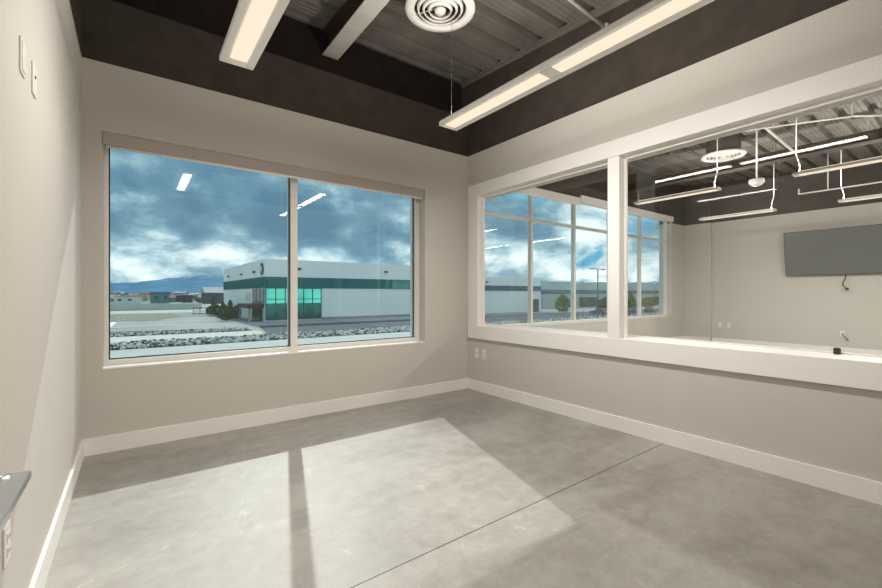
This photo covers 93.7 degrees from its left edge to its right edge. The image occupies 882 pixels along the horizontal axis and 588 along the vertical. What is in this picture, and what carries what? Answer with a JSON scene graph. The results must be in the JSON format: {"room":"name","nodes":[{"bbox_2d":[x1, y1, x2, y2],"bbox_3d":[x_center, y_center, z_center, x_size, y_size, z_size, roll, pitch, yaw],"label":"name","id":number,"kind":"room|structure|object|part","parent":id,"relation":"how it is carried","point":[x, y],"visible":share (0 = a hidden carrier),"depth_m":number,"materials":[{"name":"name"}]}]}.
{"room":"empty office room","nodes":[
{"label":"empty office room","id":0,"kind":"room"},
{"bbox_2d":[0,470,30,531],"bbox_3d":[-0.377,0.131,0.222,0.108,2.122,0.895,0,0,-37],"label":"countertop","id":1,"kind":"structure","parent":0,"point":[12,486],"depth_m":0.53,"materials":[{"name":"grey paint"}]},
{"bbox_2d":[0,0,81,587],"bbox_3d":[-1.550,-0.850,1.315,0.300,4.100,4.360,0,0,-37],"label":"wall","id":2,"kind":"structure","parent":0,"point":[41,137],"depth_m":1.71,"materials":[{"name":"beige paint"}]},
{"bbox_2d":[2,519,10,568],"bbox_3d":[-1.303,0.750,1.243,0.010,0.118,0.072,0,0,-37],"label":"wall outlet","id":3,"kind":"object","parent":2,"relation":"attached to","point":[6,532],"visible":1,"depth_m":1.23,"materials":[{"name":"beige plastic"}]},
{"bbox_2d":[7,529,10,542],"bbox_3d":[-1.301,0.729,1.245,0.003,0.028,0.034,0,0,-37],"label":"receptacle","id":4,"kind":"object","parent":3,"relation":"attached to","point":[8,530],"depth_m":1.25,"materials":[{"name":"beige plastic"}]},
{"bbox_2d":[7,543,10,557],"bbox_3d":[-1.301,0.771,1.245,0.003,0.028,0.034,0,0,-37],"label":"receptacle","id":5,"kind":"object","parent":3,"relation":"attached to","point":[8,544],"depth_m":1.25,"materials":[{"name":"beige plastic"}]},
{"bbox_2d":[19,35,25,78],"bbox_3d":[-1.433,-0.810,1.418,0.009,0.118,0.072,0,0,-37],"label":"wall plate","id":6,"kind":"object","parent":2,"relation":"attached to","point":[22,48],"visible":1,"depth_m":1.40,"materials":[{"name":"beige plastic"}]},
{"bbox_2d":[31,61,36,98],"bbox_3d":[-1.557,-0.818,1.584,0.009,0.118,0.072,0,0,-37],"label":"cable plate","id":7,"kind":"object","parent":2,"relation":"attached to","point":[33,68],"visible":1,"depth_m":1.57,"materials":[{"name":"beige plastic"}]},
{"bbox_2d":[28,440,83,587],"bbox_3d":[-1.421,1.137,1.407,0.016,0.127,4.074,0,0,-37],"label":"baseboard","id":8,"kind":"structure","parent":2,"relation":"attached to","point":[40,575],"depth_m":1.97,"materials":[{"name":"white paint"}]},
{"bbox_2d":[82,0,467,438],"bbox_3d":[-1.366,-0.850,4.205,4.020,4.100,0.320,0,0,-37],"label":"wall","id":9,"kind":"structure","parent":0,"point":[153,70],"depth_m":3.83,"materials":[{"name":"beige paint"}]},
{"bbox_2d":[103,147,424,369],"bbox_3d":[-1.443,-0.329,4.095,2.947,1.803,0.244,0,0,-37],"label":"window","id":10,"kind":"structure","parent":9,"relation":"in","point":[292,347],"depth_m":4.08,"materials":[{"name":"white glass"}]},
{"bbox_2d":[103,131,423,198],"bbox_3d":[-1.398,-1.171,4.024,2.930,0.115,0.084,0,0,-37],"label":"roller blind","id":11,"kind":"object","parent":10,"relation":"attached to","point":[110,140],"visible":1,"depth_m":3.71,"materials":[{"name":"beige fabric"}]},
{"bbox_3d":[-1.407,0.566,4.047,2.947,0.014,0.124,0,0,-37],"label":"sill","id":12,"kind":"part","parent":10,"relation":"part of","materials":[{"name":"white paint"}]},
{"bbox_2d":[82,378,467,456],"bbox_3d":[-1.150,1.137,4.156,3.730,0.127,0.016,0,0,-37],"label":"baseboard","id":13,"kind":"structure","parent":9,"relation":"attached to","point":[128,440],"depth_m":3.73,"materials":[{"name":"white paint"}]},
{"bbox_2d":[44,388,881,587],"bbox_3d":[3.397,1.275,4.080,13.120,0.150,7.700,0,0,-37],"label":"floor","id":14,"kind":"structure","parent":0,"point":[464,488],"depth_m":2.25,"materials":[{"name":"concrete"}]},
{"bbox_2d":[283,0,881,185],"bbox_3d":[3.334,-2.646,4.165,13.120,0.703,7.913,0,0,-37],"label":"ceiling","id":15,"kind":"structure","parent":0,"point":[496,29],"depth_m":4.61,"materials":[{"name":"paint"}]},
{"bbox_2d":[219,0,289,69],"bbox_3d":[-0.940,-2.022,2.117,0.190,1.226,1.080,0,0,-37],"label":"linear pendant light","id":16,"kind":"object","parent":15,"relation":"hanging from","point":[254,22],"visible":1,"depth_m":2.23,"materials":[{"name":"white metal"}]},
{"bbox_2d":[230,0,276,62],"bbox_3d":[-0.940,-1.418,2.117,0.094,0.008,0.960,0,0,-37],"label":"diffuser","id":17,"kind":"object","parent":16,"relation":"attached to","point":[260,14],"depth_m":2.21,"materials":[{"name":"white plastic"}]},
{"bbox_2d":[322,0,389,59],"bbox_3d":[-0.158,-2.597,2.972,0.170,0.255,3.360,0,0,-37],"label":"ceiling beam","id":18,"kind":"structure","parent":15,"relation":"attached to","point":[353,16],"depth_m":3.91,"materials":[{"name":"grey metal"}]},
{"bbox_2d":[405,0,474,32],"bbox_3d":[-0.007,-2.553,3.532,0.600,0.315,0.600,0,0,-37],"label":"ceiling vent","id":19,"kind":"object","parent":15,"relation":"in","point":[428,15],"visible":0.99,"depth_m":3.61,"materials":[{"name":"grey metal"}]},
{"bbox_2d":[439,0,714,130],"bbox_3d":[0.700,-2.022,2.656,0.190,1.225,2.150,0,0,-37],"label":"linear pendant light","id":20,"kind":"object","parent":15,"relation":"hanging from","point":[655,14],"visible":1,"depth_m":2.48,"materials":[{"name":"white metal"}]},
{"bbox_2d":[446,73,549,127],"bbox_3d":[0.378,-1.418,3.089,0.094,0.008,1.000,0,0,-37],"label":"diffuser","id":21,"kind":"object","parent":20,"relation":"attached to","point":[539,79],"depth_m":3.01,"materials":[{"name":"white plastic"}]},
{"bbox_3d":[0.704,-1.428,2.650,0.106,0.024,0.095,0,0,-37],"label":"joint plate","id":22,"kind":"part","parent":20,"relation":"part of","materials":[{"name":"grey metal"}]},
{"bbox_2d":[552,0,700,71],"bbox_3d":[1.018,-1.418,2.226,0.094,0.008,0.960,0,0,-37],"label":"diffuser","id":23,"kind":"object","parent":20,"relation":"attached to","point":[675,7],"depth_m":2.24,"materials":[{"name":"white plastic"}]},
{"bbox_2d":[634,139,720,204],"bbox_3d":[3.413,-2.041,6.047,0.130,1.264,1.160,0,0,-37],"label":"linear pendant light","id":24,"kind":"object","parent":15,"relation":"hanging from","point":[711,189],"visible":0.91,"depth_m":5.92,"materials":[{"name":"white metal"}]},
{"bbox_2d":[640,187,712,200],"bbox_3d":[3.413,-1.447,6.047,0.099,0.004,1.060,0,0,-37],"label":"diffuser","id":25,"kind":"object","parent":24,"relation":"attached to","point":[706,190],"depth_m":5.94,"materials":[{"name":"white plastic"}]},
{"bbox_2d":[638,189,716,203],"bbox_3d":[3.413,-1.418,6.047,0.099,0.008,1.060,0,0,-37],"label":"diffuser","id":26,"kind":"object","parent":24,"relation":"attached to","point":[700,191],"depth_m":6.00,"materials":[{"name":"white plastic"}]},
{"bbox_3d":[3.734,-2.025,5.614,0.012,1.162,0.044,0,0,-37],"label":"power stem","id":27,"kind":"part","parent":24,"relation":"part of","materials":[{"name":"white metal"}]},
{"bbox_2d":[700,133,746,162],"bbox_3d":[4.533,-2.442,6.643,0.620,0.511,0.620,0,0,-37],"label":"ceiling vent","id":28,"kind":"object","parent":15,"relation":"in","point":[729,147],"visible":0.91,"depth_m":6.49,"materials":[{"name":"grey metal"}]},
{"bbox_2d":[699,140,776,220],"bbox_3d":[5.315,-2.041,7.460,0.130,1.264,1.160,0,0,-37],"label":"linear pendant light","id":29,"kind":"object","parent":15,"relation":"hanging from","point":[771,209],"visible":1,"depth_m":7.28,"materials":[{"name":"white metal"}]},
{"bbox_2d":[704,211,770,219],"bbox_3d":[5.315,-1.418,7.460,0.099,0.008,1.060,0,0,-37],"label":"diffuser","id":30,"kind":"object","parent":29,"relation":"attached to","point":[749,212],"depth_m":7.45,"materials":[{"name":"white plastic"}]},
{"bbox_3d":[5.636,-2.025,7.027,0.012,1.162,0.044,0,0,-37],"label":"power stem","id":31,"kind":"part","parent":29,"relation":"part of","materials":[{"name":"white metal"}]},
{"bbox_2d":[628,128,881,192],"bbox_3d":[6.029,-2.245,6.004,0.200,0.170,7.050,0,0,-37],"label":"ceiling beam","id":32,"kind":"structure","parent":15,"relation":"attached to","point":[875,135],"depth_m":6.83,"materials":[{"name":"white metal"}]},
{"bbox_2d":[763,126,794,152],"bbox_3d":[4.407,-2.285,5.639,2.802,0.166,0.036,0,0,-37],"label":"conduit","id":33,"kind":"object","parent":32,"relation":"attached to","point":[772,133],"visible":0.42,"depth_m":6.02,"materials":[{"name":"grey metal"}]},
{"bbox_2d":[749,130,764,186],"bbox_3d":[4.369,-2.026,5.723,0.180,1.062,0.180,0,0,-37],"label":"ceiling sensor","id":34,"kind":"object","parent":15,"relation":"hanging from","point":[756,181],"visible":0.74,"depth_m":5.71,"materials":[{"name":"white plastic"}]},
{"bbox_3d":[4.369,-2.061,5.723,0.022,0.952,0.022,0,0,-37],"label":"stem","id":35,"kind":"part","parent":34,"relation":"part of","materials":[{"name":"white metal"}]},
{"bbox_2d":[745,103,881,131],"bbox_3d":[4.295,-2.426,5.682,2.714,0.398,0.118,0,0,24],"label":"pipe","id":36,"kind":"object","parent":15,"relation":"hanging from","point":[851,115],"visible":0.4,"depth_m":5.34,"materials":[{"name":"grey metal"}]},
{"bbox_2d":[792,118,881,176],"bbox_3d":[4.569,-1.979,4.489,0.130,1.141,1.160,0,0,-37],"label":"linear pendant light","id":37,"kind":"object","parent":15,"relation":"hanging from","point":[878,159],"visible":0.93,"depth_m":4.67,"materials":[{"name":"white metal"}]},
{"bbox_3d":[4.248,-1.996,4.922,0.012,1.106,0.044,0,0,-37],"label":"power stem","id":38,"kind":"part","parent":37,"relation":"part of","materials":[{"name":"white metal"}]},
{"bbox_2d":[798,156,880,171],"bbox_3d":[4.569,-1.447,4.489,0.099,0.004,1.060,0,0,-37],"label":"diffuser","id":39,"kind":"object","parent":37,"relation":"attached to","point":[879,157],"depth_m":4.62,"materials":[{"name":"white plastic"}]},
{"bbox_2d":[798,159,881,175],"bbox_3d":[4.569,-1.418,4.489,0.099,0.008,1.060,0,0,-37],"label":"diffuser","id":40,"kind":"object","parent":37,"relation":"attached to","point":[864,161],"depth_m":4.62,"materials":[{"name":"white plastic"}]},
{"bbox_2d":[798,153,881,194],"bbox_3d":[7.049,-2.200,7.112,0.028,0.728,1.414,0,0,-37],"label":"pipe","id":41,"kind":"object","parent":15,"relation":"hanging from","point":[827,189],"visible":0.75,"depth_m":7.34,"materials":[{"name":"grey metal"}]},
{"bbox_2d":[838,128,881,202],"bbox_3d":[6.472,-1.979,5.903,0.130,1.141,1.160,0,0,-37],"label":"linear pendant light","id":42,"kind":"object","parent":15,"relation":"hanging from","point":[843,200],"visible":1,"depth_m":6.25,"materials":[{"name":"white metal"}]},
{"bbox_3d":[6.151,-1.996,6.335,0.012,1.106,0.044,0,0,-37],"label":"power stem","id":43,"kind":"part","parent":42,"relation":"part of","materials":[{"name":"white metal"}]},
{"bbox_2d":[843,196,881,201],"bbox_3d":[6.472,-1.418,5.903,0.099,0.008,1.060,0,0,-37],"label":"diffuser","id":44,"kind":"object","parent":42,"relation":"attached to","point":[861,197],"depth_m":6.17,"materials":[{"name":"white plastic"}]},
{"bbox_2d":[530,167,683,337],"bbox_3d":[3.158,-0.850,8.511,7.620,4.100,0.300,0,0,-37],"label":"wall","id":45,"kind":"structure","parent":0,"point":[594,184],"depth_m":9.81,"materials":[{"name":"beige paint"}]},
{"bbox_2d":[485,195,666,325],"bbox_3d":[3.093,-0.648,8.448,6.260,2.423,0.084,0,0,-37],"label":"window","id":46,"kind":"structure","parent":45,"relation":"in","point":[529,219],"depth_m":8.05,"materials":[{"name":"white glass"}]},
{"bbox_2d":[516,187,580,204],"bbox_3d":[1.637,-1.769,7.213,2.510,0.142,0.110,0,0,-37],"label":"roller blind","id":47,"kind":"object","parent":46,"relation":"attached to","point":[537,192],"visible":0.58,"depth_m":7.41,"materials":[{"name":"beige fabric"}]},
{"bbox_2d":[579,195,607,208],"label":"roller blind","id":48,"kind":"object","parent":45,"relation":"attached to","point":[587,200],"depth_m":8.19,"materials":[{"name":"beige fabric"}]},
{"bbox_2d":[628,206,673,222],"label":"roller blind","id":49,"kind":"object","parent":45,"relation":"attached to","point":[631,210],"depth_m":9.51,"materials":[{"name":"beige fabric"}]},
{"bbox_2d":[461,0,881,481],"bbox_3d":[2.093,-0.850,3.236,0.380,4.100,7.500,0,0,-37],"label":"wall","id":50,"kind":"structure","parent":0,"point":[721,52],"depth_m":3.19,"materials":[{"name":"beige paint"}]},
{"bbox_2d":[469,196,478,325],"bbox_3d":[1.524,-0.410,3.664,0.024,1.600,3.885,0,0,-37],"label":"trim","id":51,"kind":"structure","parent":50,"relation":"attached to","point":[474,201],"depth_m":5.14,"materials":[{"name":"white paint"}]},
{"bbox_2d":[475,348,478,357],"bbox_3d":[0.443,0.734,5.132,0.009,0.118,0.072,0,0,-37],"label":"cable plate","id":52,"kind":"object","parent":50,"relation":"attached to","point":[476,349],"visible":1,"depth_m":5.13,"materials":[{"name":"beige plastic"}]},
{"bbox_2d":[482,350,485,359],"bbox_3d":[0.520,0.737,5.028,0.010,0.118,0.072,0,0,-37],"label":"wall outlet","id":53,"kind":"object","parent":50,"relation":"attached to","point":[483,351],"visible":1,"depth_m":5.01,"materials":[{"name":"beige plastic"}]},
{"bbox_2d":[459,0,628,87],"bbox_3d":[2.206,-2.488,2.728,0.045,0.472,6.550,0,0,-37],"label":"trim","id":54,"kind":"structure","parent":50,"relation":"attached to","point":[611,4],"depth_m":4.25,"materials":[{"name":"paint"}]},
{"bbox_2d":[482,162,607,324],"bbox_3d":[1.038,-0.410,4.445,0.022,1.600,1.741,0,0,-37],"label":"trim","id":55,"kind":"structure","parent":50,"relation":"attached to","point":[604,163],"depth_m":5.12,"materials":[{"name":"white paint"}]},
{"bbox_2d":[567,0,608,28],"bbox_3d":[0.805,-2.447,3.226,1.702,0.155,0.060,0,0,-37],"label":"conduit","id":56,"kind":"object","parent":50,"relation":"attached to","point":[572,2],"visible":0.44,"depth_m":3.56,"materials":[{"name":"grey metal"}]},
{"bbox_2d":[608,155,623,338],"bbox_3d":[1.554,-0.410,3.674,0.084,1.600,0.111,0,0,-37],"label":"trim","id":57,"kind":"structure","parent":50,"relation":"attached to","point":[615,164],"depth_m":3.64,"materials":[{"name":"white paint"}]},
{"bbox_2d":[468,324,881,390],"bbox_3d":[1.588,0.470,3.907,0.432,0.160,4.220,0,0,-37],"label":"window sill","id":58,"kind":"structure","parent":50,"relation":"attached to","point":[854,371],"depth_m":3.03,"materials":[{"name":"white paint"}]},
{"bbox_2d":[833,347,840,353],"bbox_3d":[2.571,0.368,2.684,0.026,0.043,0.034,0,0,-37],"label":"adapter","id":59,"kind":"object","parent":58,"relation":"on","point":[836,350],"visible":1,"depth_m":2.68,"materials":[{"name":"plastic"}]},
{"bbox_2d":[468,54,881,325],"bbox_3d":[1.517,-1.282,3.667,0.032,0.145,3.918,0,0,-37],"label":"trim","id":60,"kind":"structure","parent":50,"relation":"attached to","point":[868,71],"depth_m":3.02,"materials":[{"name":"white paint"}]},
{"bbox_2d":[468,378,881,504],"bbox_3d":[1.560,1.137,3.622,0.016,0.127,4.074,0,0,-37],"label":"baseboard","id":61,"kind":"structure","parent":50,"relation":"attached to","point":[853,486],"depth_m":3.03,"materials":[{"name":"white paint"}]},
{"bbox_2d":[485,90,881,356],"bbox_3d":[1.665,-0.435,3.989,0.052,1.650,4.180,0,0,-37],"label":"window","id":62,"kind":"structure","parent":50,"relation":"in","point":[878,93],"depth_m":3.22,"materials":[{"name":"white paint"}]},
{"bbox_2d":[624,85,881,337],"bbox_3d":[2.142,-0.410,2.959,0.022,1.600,1.738,0,0,-37],"label":"trim","id":63,"kind":"structure","parent":50,"relation":"attached to","point":[877,88],"depth_m":3.28,"materials":[{"name":"white paint"}]},
{"bbox_2d":[684,162,881,349],"bbox_3d":[8.452,-0.850,7.958,0.380,4.100,7.500,0,0,-37],"label":"wall","id":64,"kind":"structure","parent":0,"point":[734,267],"depth_m":9.18,"materials":[{"name":"beige paint"}]},
{"bbox_2d":[685,336,881,354],"bbox_3d":[8.419,1.137,7.737,0.096,0.127,7.184,0,0,-37],"label":"baseboard","id":65,"kind":"structure","parent":64,"relation":"attached to","point":[775,344],"depth_m":8.98,"materials":[{"name":"white paint"}]},
{"bbox_2d":[783,224,881,275],"bbox_3d":[7.910,-0.850,8.247,0.237,0.916,1.660,0,0,-37],"label":"television","id":66,"kind":"object","parent":64,"relation":"attached to","point":[855,249],"visible":1,"depth_m":8.25,"materials":[{"name":"plastic"}]},
{"bbox_2d":[840,331,848,340],"bbox_3d":[8.050,0.838,8.257,0.068,0.194,0.133,0,0,-37],"label":"wall outlet","id":67,"kind":"object","parent":64,"relation":"attached to","point":[842,333],"visible":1,"depth_m":8.29,"materials":[{"name":"beige plastic"}]},
{"label":"outside","id":68,"kind":"structure","parent":0,"visible":0},
{"bbox_2d":[110,275,658,293],"bbox_3d":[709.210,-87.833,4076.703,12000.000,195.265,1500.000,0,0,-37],"label":"mountains","id":69,"kind":"structure","parent":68,"point":[194,284],"depth_m":2171.26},
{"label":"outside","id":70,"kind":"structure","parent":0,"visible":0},
{"bbox_2d":[110,309,217,313],"bbox_3d":[-80.938,4.920,108.982,120.000,0.360,22.500,0,0,-37],"label":"road","id":71,"kind":"structure","parent":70,"point":[192,310],"depth_m":112.00,"materials":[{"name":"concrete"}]},
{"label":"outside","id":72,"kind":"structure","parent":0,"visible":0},
{"bbox_2d":[259,309,658,333],"bbox_3d":[50.620,4.925,110.213,187.300,0.350,15.400,0,0,-37],"label":"asphalt","id":73,"kind":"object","parent":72,"point":[270,329],"visible":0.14,"depth_m":66.58,"materials":[{"name":"grey asphalt"}]},
{"bbox_2d":[590,308,606,314],"bbox_3d":[36.042,4.020,94.035,1.850,1.480,4.593,0,0,-21],"label":"car","id":74,"kind":"object","parent":73,"relation":"on","point":[601,310],"visible":0.76,"depth_m":92.80,"materials":[{"name":"paint"}]},
{"bbox_2d":[628,300,633,308],"bbox_3d":[49.253,2.968,111.433,5.762,3.665,5.672,0,0,-37],"label":"shrub","id":75,"kind":"object","parent":73,"relation":"on","point":[630,303],"visible":0.19,"depth_m":109.71,"materials":[{"name":"green plant"}]},
{"bbox_2d":[628,307,635,313],"bbox_3d":[46.839,4.020,101.304,1.850,1.480,4.593,0,0,25],"label":"car","id":76,"kind":"object","parent":73,"relation":"on","point":[631,309],"visible":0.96,"depth_m":99.59,"materials":[{"name":"paint"}]},
{"bbox_2d":[644,307,653,312],"bbox_3d":[54.109,4.020,107.449,1.850,1.480,4.593,0,0,36],"label":"car","id":77,"kind":"object","parent":73,"relation":"on","point":[646,309],"visible":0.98,"depth_m":105.98,"materials":[{"name":"paint"}]},
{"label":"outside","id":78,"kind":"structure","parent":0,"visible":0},
{"bbox_2d":[110,301,658,333],"bbox_3d":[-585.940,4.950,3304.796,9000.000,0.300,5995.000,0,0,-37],"label":"dirt","id":79,"kind":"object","parent":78,"point":[189,320],"depth_m":67.28,"materials":[{"name":"beige soil"}]},
{"bbox_2d":[110,322,116,328],"bbox_3d":[-47.165,4.690,58.393,1.700,0.220,22.000,0,0,-37],"label":"curb","id":80,"kind":"object","parent":79,"relation":"on","point":[112,324],"visible":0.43,"depth_m":63.66,"materials":[{"name":"white concrete"}]},
{"bbox_2d":[110,295,120,302],"bbox_3d":[-176.647,2.795,224.275,7.400,4.010,7.337,0,0,-37],"label":"building","id":81,"kind":"structure","parent":79,"relation":"on","point":[111,296],"depth_m":221.19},
{"bbox_2d":[113,296,142,303],"bbox_3d":[-158.138,2.850,208.907,11.800,3.900,9.800,0,0,-37],"label":"building","id":82,"kind":"structure","parent":79,"relation":"on","point":[117,299],"depth_m":205.19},
{"bbox_2d":[141,295,149,301],"bbox_3d":[-177.749,2.719,250.988,7.400,4.162,7.795,0,0,-37],"label":"building","id":83,"kind":"structure","parent":79,"relation":"on","point":[146,296],"depth_m":248.05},
{"bbox_2d":[110,303,201,310],"bbox_3d":[-161.788,3.800,64.383,217.000,2.000,0.500,0,0,-37],"label":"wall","id":84,"kind":"structure","parent":79,"relation":"on","point":[170,306],"depth_m":121.87,"materials":[{"name":"grey concrete"}]},
{"bbox_2d":[150,292,170,302],"bbox_3d":[-147.380,1.950,216.897,8.800,5.700,8.800,0,0,-37],"label":"building","id":85,"kind":"structure","parent":79,"relation":"on","point":[155,297],"depth_m":213.73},
{"bbox_2d":[170,295,175,301],"bbox_3d":[-157.107,2.775,235.989,9.726,4.051,8.309,0,0,-37],"label":"building","id":86,"kind":"structure","parent":79,"relation":"on","point":[172,297],"depth_m":235.31,"materials":[{"name":"teal"}]},
{"bbox_2d":[170,294,183,301],"bbox_3d":[-160.368,2.349,249.664,8.191,4.901,6.843,0,0,-37],"label":"building","id":87,"kind":"structure","parent":79,"relation":"on","point":[178,296],"depth_m":248.41,"materials":[{"name":"grey"}]},
{"bbox_2d":[181,295,196,302],"bbox_3d":[-141.584,2.728,232.541,7.400,4.144,7.331,0,0,-37],"label":"building","id":88,"kind":"structure","parent":79,"relation":"on","point":[185,298],"depth_m":229.52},
{"bbox_2d":[200,287,223,303],"bbox_3d":[-115.007,0.660,211.044,11.800,8.280,17.000,0,0,-37],"label":"building","id":89,"kind":"structure","parent":79,"relation":"on","point":[207,293],"depth_m":204.89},
{"bbox_2d":[217,311,233,320],"bbox_3d":[-38.612,3.846,74.025,2.710,1.907,2.714,0,0,-37],"label":"shrub","id":90,"kind":"object","parent":79,"relation":"on","point":[226,314],"visible":1,"depth_m":73.43,"materials":[{"name":"green plant"}]},
{"bbox_2d":[223,258,409,321],"bbox_3d":[-26.270,-0.650,98.637,44.640,10.900,40.700,0,0,-37],"label":"warehouse","id":91,"kind":"structure","parent":79,"relation":"on","point":[326,290],"depth_m":79.07,"materials":[{"name":"white concrete"}]},
{"bbox_3d":[-32.550,3.625,70.244,0.300,2.350,0.300,0,0,-37],"label":"post","id":92,"kind":"part","parent":91,"relation":"part of","materials":[{"name":"grey metal"}]},
{"bbox_3d":[-26.086,4.450,73.743,9.850,0.120,0.090,0,0,-37],"label":"rail","id":93,"kind":"part","parent":91,"relation":"part of","materials":[{"name":"grey metal"}]},
{"bbox_3d":[-26.086,-1.000,73.743,9.850,0.120,0.090,0,0,-37],"label":"rail","id":94,"kind":"part","parent":91,"relation":"part of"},
{"bbox_3d":[-26.086,1.700,73.743,9.850,0.120,0.090,0,0,-37],"label":"rail","id":95,"kind":"part","parent":91,"relation":"part of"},
{"bbox_2d":[485,277,540,312],"bbox_3d":[10.854,0.300,110.824,29.520,9.000,16.400,0,0,-37],"label":"warehouse wing","id":96,"kind":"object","parent":79,"relation":"on","point":[502,294],"visible":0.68,"depth_m":106.11},
{"bbox_3d":[25.016,3.100,111.563,4.100,3.400,0.100,0,0,-37],"label":"loading door","id":97,"kind":"part","parent":96,"relation":"part of","materials":[{"name":"grey metal"}]},
{"bbox_2d":[541,281,658,307],"bbox_3d":[63.518,0.250,186.183,140.000,9.100,40.800,0,0,-37],"label":"warehouse","id":98,"kind":"structure","parent":79,"relation":"on","point":[586,293],"depth_m":153.64,"materials":[{"name":"stone"}]},
{"bbox_2d":[596,297,606,308],"bbox_3d":[43.397,2.830,109.306,4.745,3.976,4.863,0,0,-37],"label":"shrub","id":99,"kind":"object","parent":79,"relation":"on","point":[603,304],"visible":0.56,"depth_m":108.50,"materials":[{"name":"green plant"}]},
{"bbox_2d":[628,292,636,308],"bbox_3d":[61.029,2.102,132.462,4.267,5.647,4.453,0,0,-37],"label":"tree","id":100,"kind":"object","parent":79,"relation":"on","point":[631,296],"visible":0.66,"depth_m":131.87,"materials":[{"name":"green plant"}]},
{"bbox_2d":[641,297,657,306],"bbox_3d":[75.132,2.921,150.550,7.171,3.906,6.894,0,0,-37],"label":"shrub","id":101,"kind":"object","parent":79,"relation":"on","point":[652,302],"visible":0.92,"depth_m":148.70,"materials":[{"name":"green plant"}]},
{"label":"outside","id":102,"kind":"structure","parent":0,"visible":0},
{"bbox_2d":[110,331,263,342],"bbox_3d":[-43.779,4.930,36.307,53.000,0.340,9.500,0,0,-37],"label":"path","id":103,"kind":"structure","parent":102,"point":[237,333],"depth_m":46.31,"materials":[{"name":"grey concrete"}]},
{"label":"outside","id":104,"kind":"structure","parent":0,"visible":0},
{"bbox_2d":[110,331,409,350],"bbox_3d":[18.243,4.940,72.715,144.000,0.320,6.000,0,0,-37],"label":"bed","id":105,"kind":"object","parent":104,"point":[402,331],"depth_m":41.62,"materials":[{"name":"grey gravel"}]},
{"bbox_2d":[110,312,658,349],"bbox_3d":[11.826,4.702,67.964,120.406,0.626,5.743,0,0,-37],"label":"riprap","id":106,"kind":"object","parent":105,"relation":"on","point":[136,344],"visible":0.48,"depth_m":44.38,"materials":[{"name":"stone"}]},
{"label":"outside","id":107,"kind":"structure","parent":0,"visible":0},
{"bbox_2d":[110,328,252,336],"bbox_3d":[-38.343,4.940,50.371,27.420,0.320,8.963,0,0,-31],"label":"bed","id":108,"kind":"object","parent":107,"point":[217,328],"visible":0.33,"depth_m":52.71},
{"bbox_2d":[110,327,249,336],"bbox_3d":[-36.072,4.724,48.894,24.573,0.430,5.297,0,0,-37],"label":"rubble","id":109,"kind":"object","parent":108,"relation":"on","point":[147,333],"visible":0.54,"depth_m":51.14,"materials":[{"name":"stone"}]},
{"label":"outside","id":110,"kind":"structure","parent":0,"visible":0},
{"bbox_2d":[110,313,183,321],"bbox_3d":[-66.399,4.925,85.214,23.000,0.350,32.000,0,0,-37],"label":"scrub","id":111,"kind":"object","parent":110,"point":[113,317],"visible":0.47,"depth_m":87.29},
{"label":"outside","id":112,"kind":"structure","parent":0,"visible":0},
{"bbox_2d":[110,332,409,357],"bbox_3d":[40.546,4.935,62.810,260.000,0.330,36.500,0,0,-37],"label":"sidewalk","id":113,"kind":"structure","parent":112,"point":[241,345],"depth_m":38.30,"materials":[{"name":"concrete"}]},
{"bbox_2d":[590,268,605,318],"bbox_3d":[27.279,0.190,71.952,4.200,9.220,0.600,0,0,-37],"label":"light pole","id":114,"kind":"object","parent":113,"relation":"on","point":[590,268],"visible":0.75,"depth_m":71.87,"materials":[{"name":"metal"}]},
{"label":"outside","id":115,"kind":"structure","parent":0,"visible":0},
{"bbox_2d":[211,307,658,325],"bbox_3d":[32.837,4.930,135.247,186.000,0.340,46.000,0,0,-37],"label":"yard","id":116,"kind":"structure","parent":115,"point":[253,322],"depth_m":77.18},
{"bbox_2d":[209,296,216,314],"bbox_3d":[-50.539,2.618,91.960,1.828,4.365,1.861,0,0,-37],"label":"shrub","id":117,"kind":"object","parent":116,"relation":"on","point":[213,303],"visible":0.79,"depth_m":91.68,"materials":[{"name":"green plant"}]},
{"bbox_2d":[211,304,218,315],"bbox_3d":[-48.040,3.499,88.852,2.325,2.602,2.219,0,0,-37],"label":"shrub","id":118,"kind":"object","parent":116,"relation":"on","point":[216,307],"visible":0.65,"depth_m":88.25,"materials":[{"name":"green plant"}]},
{"bbox_2d":[218,304,226,312],"bbox_3d":[-43.983,3.374,83.842,2.328,2.851,2.278,0,0,-37],"label":"shrub","id":119,"kind":"object","parent":116,"relation":"on","point":[222,308],"visible":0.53,"depth_m":83.29,"materials":[{"name":"green plant"}]},
{"bbox_2d":[227,300,232,309],"bbox_3d":[-41.718,2.931,81.851,2.393,3.738,2.430,0,0,-37],"label":"shrub","id":120,"kind":"object","parent":116,"relation":"on","point":[229,303],"visible":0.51,"depth_m":81.52,"materials":[{"name":"green plant"}]},
{"bbox_2d":[230,305,242,318],"bbox_3d":[-38.769,3.390,78.357,2.106,2.820,1.940,0,0,-37],"label":"shrub","id":121,"kind":"object","parent":116,"relation":"on","point":[235,308],"visible":0.69,"depth_m":77.90,"materials":[{"name":"green plant"}]},
{"bbox_2d":[554,294,570,311],"bbox_3d":[32.354,2.418,110.067,4.539,4.764,4.619,0,0,-37],"label":"tree","id":122,"kind":"object","parent":116,"relation":"on","point":[562,299],"visible":1,"depth_m":109.09,"materials":[{"name":"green plant"}]}
]}

